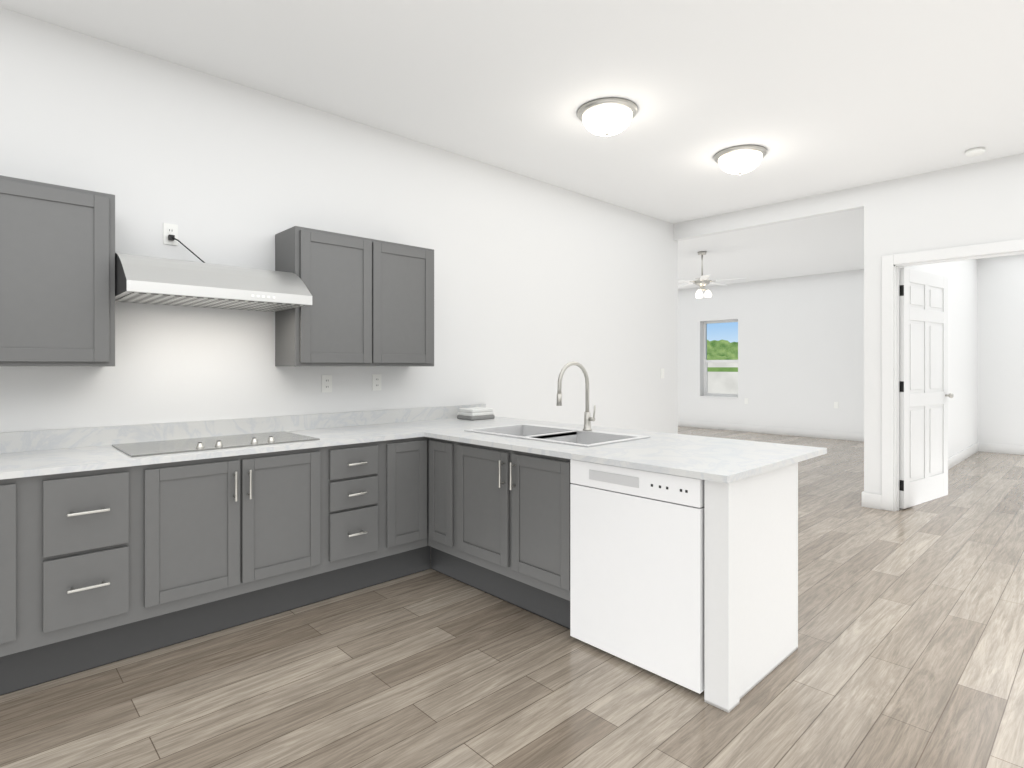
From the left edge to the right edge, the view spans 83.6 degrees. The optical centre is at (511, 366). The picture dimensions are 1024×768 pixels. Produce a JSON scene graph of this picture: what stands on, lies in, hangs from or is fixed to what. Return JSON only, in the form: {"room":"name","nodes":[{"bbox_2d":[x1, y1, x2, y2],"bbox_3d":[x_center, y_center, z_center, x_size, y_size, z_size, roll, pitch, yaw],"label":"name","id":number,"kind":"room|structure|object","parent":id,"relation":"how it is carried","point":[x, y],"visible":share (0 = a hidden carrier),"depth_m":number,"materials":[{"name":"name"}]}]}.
{"room":"kitchen","nodes":[
{"label":"kitchen","id":0,"kind":"room"},
{"bbox_2d":[0,7,677,433],"bbox_3d":[-1.763,-0.200,3.627,10.430,3.130,0.150,0,0,-43],"label":"wall","id":1,"kind":"structure","parent":0,"point":[538,285],"depth_m":3.82,"materials":[{"name":"white paint"}]},
{"bbox_2d":[0,175,114,365],"bbox_3d":[-2.464,-0.430,2.622,1.030,0.860,0.337,0,0,-43],"label":"upper cabinet","id":2,"kind":"object","parent":1,"relation":"attached to","point":[57,275],"visible":1,"depth_m":2.70,"materials":[{"name":"grey wood"}]},
{"bbox_2d":[163,223,204,262],"bbox_3d":[-1.872,-0.703,3.334,0.253,0.245,0.123,0,0,-43],"label":"cord","id":3,"kind":"object","parent":1,"relation":"attached to","point":[170,234],"visible":0.88,"depth_m":3.31,"materials":[{"name":"plastic"}]},
{"bbox_2d":[115,253,311,311],"bbox_3d":[-1.678,-0.466,3.207,0.904,0.229,0.570,0,0,-43],"label":"range hood","id":4,"kind":"object","parent":1,"relation":"attached to","point":[151,280],"visible":0.98,"depth_m":3.03,"materials":[{"name":"silver metal"}]},
{"bbox_2d":[322,375,331,392],"bbox_3d":[-1.284,0.120,3.971,0.074,0.120,0.008,0,0,-43],"label":"outlet","id":5,"kind":"object","parent":1,"relation":"attached to","point":[326,383],"visible":1,"depth_m":3.97,"materials":[{"name":"white plastic"}]},
{"bbox_2d":[275,226,433,365],"bbox_3d":[-1.050,-0.430,3.962,1.038,0.860,0.337,0,0,-43],"label":"upper cabinet","id":6,"kind":"object","parent":1,"relation":"attached to","point":[372,302],"visible":0.98,"depth_m":3.76,"materials":[{"name":"grey wood"}]},
{"bbox_2d":[372,374,380,390],"bbox_3d":[-1.000,0.118,4.240,0.074,0.120,0.008,0,0,-43],"label":"outlet","id":7,"kind":"object","parent":1,"relation":"attached to","point":[376,381],"visible":1,"depth_m":4.23,"materials":[{"name":"white plastic"}]},
{"bbox_2d":[0,426,1023,767],"bbox_3d":[0.614,1.415,5.087,16.190,0.100,13.300,0,0,-43],"label":"floor","id":8,"kind":"structure","parent":0,"point":[908,652],"depth_m":2.47,"materials":[{"name":"wood"}]},
{"bbox_2d":[0,476,35,695],"bbox_3d":[-2.384,0.910,2.459,0.438,0.910,0.687,0,0,-43],"label":"base cabinet","id":9,"kind":"object","parent":8,"relation":"on","point":[17,495],"depth_m":2.36,"materials":[{"name":"grey wood"}]},
{"bbox_2d":[36,466,139,684],"bbox_3d":[-2.088,0.910,2.738,0.376,0.910,0.687,0,0,-43],"label":"base cabinet","id":10,"kind":"object","parent":8,"relation":"on","point":[100,567],"depth_m":2.51,"materials":[{"name":"grey wood"}]},
{"bbox_2d":[140,446,327,653],"bbox_3d":[-1.622,0.910,3.180,0.908,0.910,0.687,0,0,-43],"label":"base cabinet","id":11,"kind":"object","parent":8,"relation":"on","point":[230,541],"depth_m":2.91,"materials":[{"name":"grey wood"}]},
{"bbox_2d":[0,404,535,479],"bbox_3d":[-1.352,0.389,3.331,3.860,0.128,0.837,0,0,-43],"label":"countertop","id":12,"kind":"structure","parent":11,"relation":"on","point":[70,450],"depth_m":3.24,"materials":[{"name":"stone"}]},
{"bbox_2d":[112,431,319,456],"bbox_3d":[-1.623,0.407,3.181,0.920,0.034,0.520,0,0,-43],"label":"cooktop","id":13,"kind":"object","parent":12,"relation":"in","point":[178,446],"visible":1,"depth_m":3.10,"materials":[{"name":"grey glass"}]},
{"bbox_2d":[457,407,494,419],"bbox_3d":[-0.293,0.382,4.641,0.240,0.085,0.200,0,0,-43],"label":"towel stack","id":14,"kind":"object","parent":12,"relation":"on","point":[477,413],"visible":1,"depth_m":4.57,"materials":[{"name":"white fabric"}]},
{"bbox_2d":[464,424,650,446],"bbox_3d":[0.256,0.497,3.590,0.590,0.163,1.040,0,0,-43],"label":"sink","id":15,"kind":"object","parent":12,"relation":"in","point":[569,436],"visible":0.46,"depth_m":3.66,"materials":[{"name":"metal"}]},
{"bbox_2d":[536,420,826,458],"bbox_3d":[0.876,0.439,3.561,0.310,0.028,1.895,0,0,-43],"label":"countertop","id":16,"kind":"structure","parent":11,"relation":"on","point":[812,451],"depth_m":3.37,"materials":[{"name":"stone"}]},
{"bbox_2d":[556,361,595,430],"bbox_3d":[0.407,0.191,3.611,0.321,0.447,0.098,0,0,-43],"label":"faucet","id":17,"kind":"object","parent":16,"relation":"on","point":[588,419],"visible":1,"depth_m":3.68,"materials":[{"name":"silver metal"}]},
{"bbox_2d":[328,441,383,598],"bbox_3d":[-1.158,0.910,3.620,0.370,0.910,0.687,0,0,-43],"label":"base cabinet","id":18,"kind":"object","parent":8,"relation":"on","point":[355,471],"depth_m":3.39,"materials":[{"name":"grey wood"}]},
{"bbox_2d":[384,437,447,581],"bbox_3d":[-0.845,0.910,3.866,0.424,0.910,0.760,0,0,-43],"label":"base cabinet","id":19,"kind":"object","parent":8,"relation":"on","point":[409,463],"depth_m":3.65,"materials":[{"name":"grey wood"}]},
{"bbox_2d":[448,440,519,464],"bbox_3d":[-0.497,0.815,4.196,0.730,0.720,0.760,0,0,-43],"label":"base cabinet","id":20,"kind":"object","parent":8,"relation":"on","point":[459,453],"depth_m":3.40,"materials":[{"name":"grey wood"}]},
{"bbox_2d":[432,457,572,628],"bbox_3d":[0.100,1.015,3.565,0.730,0.700,1.320,0,0,-43],"label":"base cabinet","id":21,"kind":"object","parent":8,"relation":"on","point":[501,527],"depth_m":3.18,"materials":[{"name":"grey wood"}]},
{"bbox_2d":[436,428,759,482],"bbox_3d":[0.273,0.439,2.990,0.250,0.028,1.895,0,0,-43],"label":"countertop","id":22,"kind":"structure","parent":21,"relation":"on","point":[709,468],"depth_m":2.70,"materials":[{"name":"stone"}]},
{"bbox_2d":[570,459,703,693],"bbox_3d":[0.759,0.912,2.796,0.651,0.906,0.691,0,0,-43],"label":"dishwasher","id":23,"kind":"object","parent":8,"relation":"on","point":[636,567],"visible":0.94,"depth_m":2.53,"materials":[{"name":"plastic"}]},
{"bbox_2d":[0,0,1023,288],"bbox_3d":[0.614,-1.825,5.087,16.190,0.120,13.300,0,0,-43],"label":"ceiling","id":24,"kind":"structure","parent":0,"point":[818,96],"depth_m":3.56,"materials":[{"name":"white paint"}]},
{"bbox_2d":[577,97,637,136],"bbox_3d":[0.658,-1.675,3.958,0.416,0.178,0.416,0,0,-43],"label":"ceiling light","id":25,"kind":"object","parent":24,"relation":"attached to","point":[609,116],"visible":1,"depth_m":3.85,"materials":[{"name":"white glass"}]},
{"bbox_2d":[678,251,744,297],"bbox_3d":[2.973,-1.412,8.848,1.210,0.704,1.234,0,0,-43],"label":"ceiling fan","id":26,"kind":"object","parent":24,"relation":"hanging from","point":[702,281],"visible":1,"depth_m":8.77,"materials":[{"name":"silver metal"}]},
{"bbox_2d":[714,145,766,174],"bbox_3d":[1.896,-1.675,4.759,0.416,0.178,0.416,0,0,-43],"label":"ceiling light","id":27,"kind":"object","parent":24,"relation":"attached to","point":[741,159],"visible":1,"depth_m":4.65,"materials":[{"name":"white glass"}]},
{"bbox_2d":[965,147,984,156],"bbox_3d":[3.775,-1.744,4.666,0.130,0.040,0.130,0,0,-43],"label":"smoke detector","id":28,"kind":"object","parent":24,"relation":"attached to","point":[974,152],"visible":1,"depth_m":4.63,"materials":[{"name":"white plastic"}]},
{"bbox_2d":[678,254,1023,445],"bbox_3d":[6.403,-0.200,10.573,0.240,3.130,13.000,0,0,-43],"label":"wall","id":29,"kind":"structure","parent":0,"point":[800,352],"depth_m":11.01,"materials":[{"name":"white paint"}]},
{"bbox_2d":[700,320,737,397],"bbox_3d":[4.560,-0.165,12.498,0.237,1.676,0.866,0,0,-43],"label":"window","id":30,"kind":"structure","parent":29,"relation":"in","point":[706,393],"depth_m":12.76,"materials":[{"name":"clear glass"}]},
{"bbox_2d":[678,420,863,441],"bbox_3d":[4.618,1.295,12.270,0.016,0.140,8.080,0,0,-43],"label":"baseboard","id":31,"kind":"structure","parent":29,"relation":"attached to","point":[698,424],"depth_m":11.52,"materials":[{"name":"white wood"}]},
{"bbox_2d":[979,443,1023,454],"bbox_3d":[9.147,1.295,7.490,0.016,0.140,4.750,0,0,-43],"label":"baseboard","id":32,"kind":"structure","parent":29,"relation":"attached to","point":[984,447],"depth_m":9.01,"materials":[{"name":"white wood"}]},
{"bbox_2d":[899,259,976,484],"bbox_3d":[5.505,-0.200,7.442,5.370,3.130,0.150,0,0,-43],"label":"wall","id":33,"kind":"structure","parent":0,"point":[962,350],"depth_m":8.24,"materials":[{"name":"white paint"}]},
{"bbox_2d":[899,442,978,499],"bbox_3d":[5.570,1.295,7.389,5.349,0.140,0.016,0,0,-43],"label":"baseboard","id":34,"kind":"structure","parent":33,"relation":"attached to","point":[964,454],"depth_m":8.25,"materials":[{"name":"white wood"}]},
{"bbox_2d":[864,153,1023,493],"bbox_3d":[5.161,-0.200,3.830,0.100,3.130,4.920,0,0,-43],"label":"wall","id":35,"kind":"structure","parent":0,"point":[982,202],"depth_m":5.25,"materials":[{"name":"white paint"}]},
{"bbox_2d":[674,185,863,240],"bbox_3d":[2.753,-1.665,6.370,0.100,0.200,2.080,0,0,-43],"label":"header","id":36,"kind":"object","parent":35,"relation":"attached to","point":[844,200],"visible":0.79,"depth_m":6.20,"materials":[{"name":"white paint"}]},
{"bbox_2d":[862,491,881,506],"bbox_3d":[5.392,1.295,7.449,5.446,0.140,0.016,0,0,-43],"label":"baseboard","id":37,"kind":"structure","parent":35,"relation":"attached to","point":[871,500],"depth_m":5.53,"materials":[{"name":"white wood"}]},
{"bbox_2d":[882,239,1023,510],"bbox_3d":[4.012,0.200,5.042,0.110,2.330,1.100,0,0,-43],"label":"door frame","id":38,"kind":"structure","parent":35,"relation":"in","point":[896,387],"depth_m":5.40,"materials":[{"name":"white wood"}]},
{"bbox_2d":[900,267,953,508],"bbox_3d":[4.141,0.205,5.743,1.072,2.295,0.170,0,0,-34],"label":"door","id":39,"kind":"structure","parent":38,"relation":"attached to","point":[924,395],"depth_m":5.69,"materials":[{"name":"white wood"}]},
{"label":"outside","id":40,"kind":"structure","parent":0,"visible":0},
{"bbox_2d":[707,322,737,393],"bbox_3d":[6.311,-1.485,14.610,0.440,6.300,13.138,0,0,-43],"label":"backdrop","id":41,"kind":"structure","parent":40,"point":[728,341],"depth_m":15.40,"materials":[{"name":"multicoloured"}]}
]}

